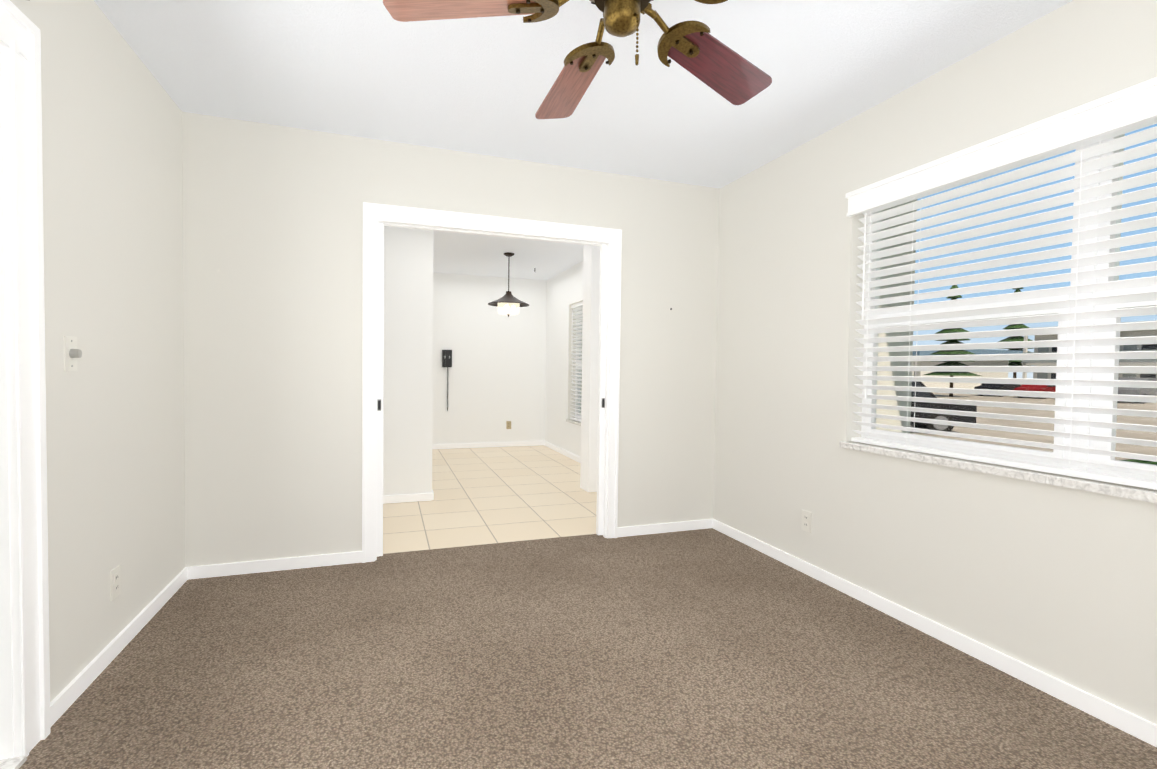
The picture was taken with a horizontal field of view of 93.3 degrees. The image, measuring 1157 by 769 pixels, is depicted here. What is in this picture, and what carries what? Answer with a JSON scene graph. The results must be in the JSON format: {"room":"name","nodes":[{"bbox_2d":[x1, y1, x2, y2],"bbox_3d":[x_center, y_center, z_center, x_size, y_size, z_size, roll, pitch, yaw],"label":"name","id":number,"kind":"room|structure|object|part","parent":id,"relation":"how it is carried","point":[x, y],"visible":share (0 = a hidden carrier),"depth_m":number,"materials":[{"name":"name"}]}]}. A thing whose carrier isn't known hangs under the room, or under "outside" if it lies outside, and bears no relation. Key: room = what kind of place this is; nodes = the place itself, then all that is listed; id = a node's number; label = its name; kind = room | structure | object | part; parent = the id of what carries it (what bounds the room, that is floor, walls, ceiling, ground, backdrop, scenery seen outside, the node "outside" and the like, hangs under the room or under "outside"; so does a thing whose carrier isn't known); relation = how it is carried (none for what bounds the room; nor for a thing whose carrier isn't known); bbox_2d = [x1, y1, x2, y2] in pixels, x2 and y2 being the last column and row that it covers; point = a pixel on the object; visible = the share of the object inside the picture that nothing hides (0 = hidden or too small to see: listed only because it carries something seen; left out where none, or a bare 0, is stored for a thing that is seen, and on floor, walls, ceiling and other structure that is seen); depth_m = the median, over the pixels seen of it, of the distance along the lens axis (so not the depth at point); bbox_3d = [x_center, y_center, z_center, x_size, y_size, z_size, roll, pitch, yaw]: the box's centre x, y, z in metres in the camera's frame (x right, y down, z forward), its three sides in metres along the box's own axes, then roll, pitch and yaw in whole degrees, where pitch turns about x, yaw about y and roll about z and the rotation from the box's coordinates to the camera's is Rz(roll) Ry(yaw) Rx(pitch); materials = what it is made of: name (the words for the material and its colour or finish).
{"room":"empty living room","nodes":[
{"label":"empty living room","id":0,"kind":"room"},
{"bbox_2d":[10,0,185,702],"bbox_3d":[-1.355,-0.121,0.714,0.095,2.440,4.512,0,2,-19],"label":"wall","id":1,"kind":"structure","parent":0,"point":[112,160],"depth_m":2.06,"materials":[{"name":"white paint"}]},
{"bbox_2d":[0,755,26,768],"bbox_3d":[-1.506,1.080,1.161,0.135,0.018,0.802,0,2,-19],"label":"floor","id":2,"kind":"structure","parent":1,"relation":"attached to","point":[14,763],"depth_m":1.53,"materials":[{"name":"white tile"}]},
{"bbox_2d":[0,0,50,759],"bbox_3d":[-1.496,0.027,1.130,0.137,2.118,1.046,0,2,-19],"label":"door frame","id":3,"kind":"structure","parent":1,"relation":"attached to","point":[24,673],"depth_m":1.55,"materials":[{"name":"white wood"}]},
{"bbox_2d":[63,336,81,370],"bbox_3d":[-1.683,-0.103,1.825,0.028,0.115,0.070,0,2,-19],"label":"dimmer switch","id":4,"kind":"object","parent":1,"relation":"attached to","point":[72,353],"visible":1,"depth_m":1.81,"materials":[{"name":"white plastic"}]},
{"bbox_2d":[110,565,120,600],"bbox_3d":[-1.804,0.773,2.131,0.008,0.115,0.070,0,2,-19],"label":"outlet","id":5,"kind":"object","parent":1,"relation":"attached to","point":[115,586],"visible":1,"depth_m":2.12,"materials":[{"name":"white plastic"}]},
{"bbox_2d":[50,567,189,727],"bbox_3d":[-1.855,1.017,2.280,0.013,0.064,1.299,0,2,-19],"label":"baseboard","id":6,"kind":"structure","parent":1,"relation":"attached to","point":[82,681],"depth_m":2.08,"materials":[{"name":"white wood"}]},
{"bbox_2d":[383,226,433,495],"bbox_3d":[-2.941,-0.237,4.101,3.573,2.440,0.120,0,2,-19],"label":"wall","id":7,"kind":"structure","parent":0,"point":[408,366],"depth_m":4.57,"materials":[{"name":"white paint"}]},
{"bbox_2d":[383,490,433,503],"bbox_3d":[-2.929,0.952,4.075,3.586,0.064,0.013,0,2,-19],"label":"baseboard","id":8,"kind":"structure","parent":7,"relation":"attached to","point":[421,496],"depth_m":4.60,"materials":[{"name":"white"}]},
{"bbox_2d":[182,112,719,566],"bbox_3d":[-1.592,-0.191,3.086,5.440,2.440,0.120,0,2,-19],"label":"wall","id":9,"kind":"structure","parent":0,"point":[273,321],"depth_m":3.08,"materials":[{"name":"white paint"}]},
{"bbox_2d":[190,551,361,578],"bbox_3d":[-1.656,0.998,3.032,0.850,0.064,0.013,0,2,-19],"label":"baseboard","id":10,"kind":"structure","parent":9,"relation":"attached to","point":[237,568],"depth_m":3.02,"materials":[{"name":"white wood"}]},
{"bbox_2d":[362,202,621,562],"bbox_3d":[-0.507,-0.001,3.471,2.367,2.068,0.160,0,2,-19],"label":"door frame","id":11,"kind":"structure","parent":9,"relation":"attached to","point":[374,214],"depth_m":3.33,"materials":[{"name":"white wood"}]},
{"bbox_2d":[617,519,709,536],"bbox_3d":[0.598,1.006,3.829,0.727,0.064,0.013,0,2,-19],"label":"baseboard","id":12,"kind":"structure","parent":9,"relation":"attached to","point":[695,524],"depth_m":3.82,"materials":[{"name":"white wood"}]},
{"bbox_2d":[432,272,546,444],"bbox_3d":[-2.966,-0.327,7.273,5.640,2.440,0.120,0,2,-19],"label":"wall","id":13,"kind":"structure","parent":0,"point":[496,375],"depth_m":7.80,"materials":[{"name":"white paint"}]},
{"bbox_2d":[442,350,451,410],"bbox_3d":[-1.823,-0.055,7.577,0.130,0.850,0.085,0,2,-19],"label":"phone","id":14,"kind":"object","parent":13,"relation":"attached to","point":[447,358],"visible":0.9,"depth_m":7.55,"materials":[{"name":"black plastic"}]},
{"bbox_2d":[432,441,541,448],"bbox_3d":[-3.054,0.862,7.210,5.440,0.064,0.013,0,2,-19],"label":"baseboard","id":15,"kind":"structure","parent":13,"relation":"attached to","point":[529,443],"depth_m":7.81,"materials":[{"name":"white wood"}]},
{"bbox_2d":[506,421,510,428],"bbox_3d":[-1.010,0.589,7.927,0.070,0.115,0.008,0,2,-19],"label":"outlet","id":16,"kind":"object","parent":13,"relation":"attached to","point":[508,424],"visible":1,"depth_m":7.92,"materials":[{"name":"beige plastic"}]},
{"bbox_2d":[383,445,596,553],"bbox_3d":[-2.266,0.991,5.281,5.640,0.056,4.423,0,2,-19],"label":"floor","id":17,"kind":"structure","parent":0,"point":[487,495],"depth_m":4.58,"materials":[{"name":"beige tile"}]},
{"bbox_2d":[94,0,1071,279],"bbox_3d":[-1.491,-1.447,2.961,5.740,0.080,9.160,0,2,-19],"label":"ceiling","id":18,"kind":"structure","parent":0,"point":[368,68],"depth_m":2.42,"materials":[{"name":"white paint"}]},
{"bbox_2d":[488,252,528,316],"bbox_3d":[-0.794,-1.129,6.221,0.470,0.720,0.470,0,2,-19],"label":"pendant lamp","id":19,"kind":"object","parent":18,"relation":"hanging from","point":[507,300],"visible":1,"depth_m":6.21,"materials":[{"name":"brown metal"}]},
{"bbox_2d":[383,0,771,118],"bbox_3d":[0.106,-1.106,1.557,1.251,0.480,1.200,0,2,-19],"label":"ceiling fan","id":20,"kind":"object","parent":18,"relation":"hanging from","point":[698,51],"visible":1,"depth_m":1.68,"materials":[{"name":"brown wood"}]},
{"label":"blade","id":21,"kind":"part","parent":20,"relation":"part of","materials":[{"name":"wood"}]},
{"label":"blade","id":22,"kind":"part","parent":20,"relation":"part of","materials":[{"name":"wood"}]},
{"bbox_3d":[0.460,-1.036,1.787,0.420,0.007,0.152,6,-15,-39],"label":"blade","id":23,"kind":"part","parent":20,"relation":"part of","materials":[{"name":"brown wood"}]},
{"bbox_2d":[19,528,1156,768],"bbox_3d":[0.183,1.132,1.355,3.240,0.060,4.617,0,2,-19],"label":"floor carpet","id":24,"kind":"object","parent":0,"point":[709,648],"visible":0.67,"depth_m":2.00,"materials":[{"name":"brown carpet"}]},
{"bbox_2d":[580,245,599,491],"bbox_3d":[0.295,-0.225,5.193,0.477,2.440,0.220,0,2,-19],"label":"wall","id":25,"kind":"structure","parent":0,"point":[590,354],"depth_m":5.05,"materials":[{"name":"white"}]},
{"bbox_2d":[545,0,1156,724],"bbox_3d":[1.101,-0.179,3.920,0.206,2.440,9.160,0,2,-19],"label":"wall","id":26,"kind":"structure","parent":0,"point":[1058,582],"depth_m":2.53,"materials":[{"name":"white paint"}]},
{"bbox_2d":[542,441,580,462],"bbox_3d":[0.220,0.937,6.081,0.019,0.064,4.248,0,2,-19],"label":"baseboard","id":27,"kind":"structure","parent":26,"relation":"attached to","point":[562,451],"depth_m":7.28,"materials":[{"name":"white wood"}]},
{"bbox_2d":[801,509,811,532],"bbox_3d":[1.286,0.771,3.084,0.008,0.115,0.070,0,2,-19],"label":"outlet","id":28,"kind":"object","parent":26,"relation":"attached to","point":[806,521],"visible":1,"depth_m":3.08,"materials":[{"name":"white plastic"}]},
{"bbox_2d":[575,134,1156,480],"bbox_3d":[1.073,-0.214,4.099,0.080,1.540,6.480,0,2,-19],"label":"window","id":29,"kind":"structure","parent":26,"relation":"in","point":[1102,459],"depth_m":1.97,"materials":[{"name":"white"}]},
{"bbox_2d":[570,301,582,421],"bbox_3d":[0.065,-0.277,6.712,0.064,1.485,0.872,0,2,-19],"label":"window blinds","id":30,"kind":"object","parent":29,"relation":"attached to","point":[578,306],"visible":0.42,"depth_m":6.94,"materials":[{"name":"white plastic"}]},
{"bbox_2d":[846,77,1156,489],"bbox_3d":[1.735,-0.311,1.911,0.117,1.267,1.944,0,2,-19],"label":"window blinds","id":31,"kind":"object","parent":29,"relation":"attached to","point":[1127,110],"visible":1,"depth_m":2.07,"materials":[{"name":"white plastic"}]},
{"bbox_2d":[710,519,1156,746],"bbox_3d":[1.722,1.076,1.841,0.013,0.064,4.512,0,2,-19],"label":"baseboard","id":32,"kind":"structure","parent":26,"relation":"attached to","point":[1076,697],"depth_m":2.19,"materials":[{"name":"white wood"}]},
{"label":"outside","id":33,"kind":"structure","parent":0,"visible":0},
{"bbox_2d":[910,384,1156,459],"bbox_3d":[114.982,1.609,66.944,256.560,0.200,350.000,0,2,-19],"label":"ground","id":34,"kind":"structure","parent":33,"point":[1137,449],"depth_m":21.13,"materials":[{"name":"concrete"}]},
{"bbox_2d":[876,199,916,432],"bbox_3d":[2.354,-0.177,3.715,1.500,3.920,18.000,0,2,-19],"label":"column","id":35,"kind":"structure","parent":34,"relation":"on","point":[893,393],"depth_m":3.64,"materials":[{"name":"white"}]},
{"bbox_2d":[910,381,976,431],"bbox_3d":[10.025,0.608,18.132,4.820,1.800,1.880,1,2,15],"label":"suv","id":36,"kind":"object","parent":34,"relation":"on","point":[956,418],"depth_m":16.91,"materials":[{"name":"black metal"}]},
{"bbox_2d":[924,285,980,396],"bbox_3d":[30.984,-3.680,45.308,4.152,9.390,4.089,0,2,-19],"label":"pine tree","id":37,"kind":"object","parent":34,"relation":"on","point":[950,352],"depth_m":44.69,"materials":[{"name":"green plant"}]},
{"bbox_2d":[912,360,1008,388],"bbox_3d":[38.601,-1.722,75.907,16.220,3.950,31.600,0,2,-19],"label":"building","id":38,"kind":"structure","parent":34,"relation":"on","point":[983,375],"depth_m":61.91,"materials":[{"name":"white"}]},
{"bbox_2d":[913,349,1022,355],"bbox_3d":[38.686,-3.900,75.866,16.500,1.090,32.000,0,2,-19],"label":"building roof","id":39,"kind":"structure","parent":38,"relation":"on","point":[974,351],"depth_m":61.27,"materials":[{"name":"grey"}]},
{"bbox_2d":[974,383,1020,396],"bbox_3d":[36.992,0.299,48.008,4.550,1.440,1.800,0,2,-27],"label":"car","id":40,"kind":"object","parent":34,"relation":"on","point":[992,386],"depth_m":47.15,"materials":[{"name":"black metal"}]},
{"bbox_2d":[998,287,1033,377],"bbox_3d":[61.067,-6.880,76.343,5.527,14.827,5.443,0,2,-19],"label":"pine tree","id":41,"kind":"object","parent":34,"relation":"on","point":[1010,339],"depth_m":75.59,"materials":[{"name":"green plant"}]},
{"bbox_2d":[1014,384,1055,398],"bbox_3d":[38.058,0.398,44.992,4.550,1.440,1.800,0,2,-27],"label":"car","id":42,"kind":"object","parent":34,"relation":"on","point":[1044,388],"depth_m":44.04,"materials":[{"name":"red metal"}]},
{"bbox_2d":[1021,320,1156,378],"bbox_3d":[60.225,-1.438,29.761,14.220,6.550,58.200,0,2,-19],"label":"building","id":43,"kind":"structure","parent":34,"relation":"on","point":[1130,362],"depth_m":47.71,"materials":[{"name":"white"}]},
{"bbox_2d":[1118,377,1156,403],"bbox_3d":[40.180,0.404,39.395,4.820,1.800,1.880,0,2,-27],"label":"car","id":44,"kind":"object","parent":34,"relation":"on","point":[1134,391],"depth_m":38.25,"materials":[{"name":"grey metal"}]},
{"bbox_3d":[4.289,1.898,1.284,4.060,0.020,80.000,0,2,-19],"label":"lawn","id":45,"kind":"structure","parent":34,"relation":"on","visible":0},
{"bbox_2d":[1121,459,1156,464],"bbox_3d":[3.381,1.115,1.017,1.290,1.517,5.023,0,2,-19],"label":"hedge","id":46,"kind":"object","parent":45,"relation":"on","point":[1143,461],"depth_m":2.62,"materials":[{"name":"green plant"}]}
]}

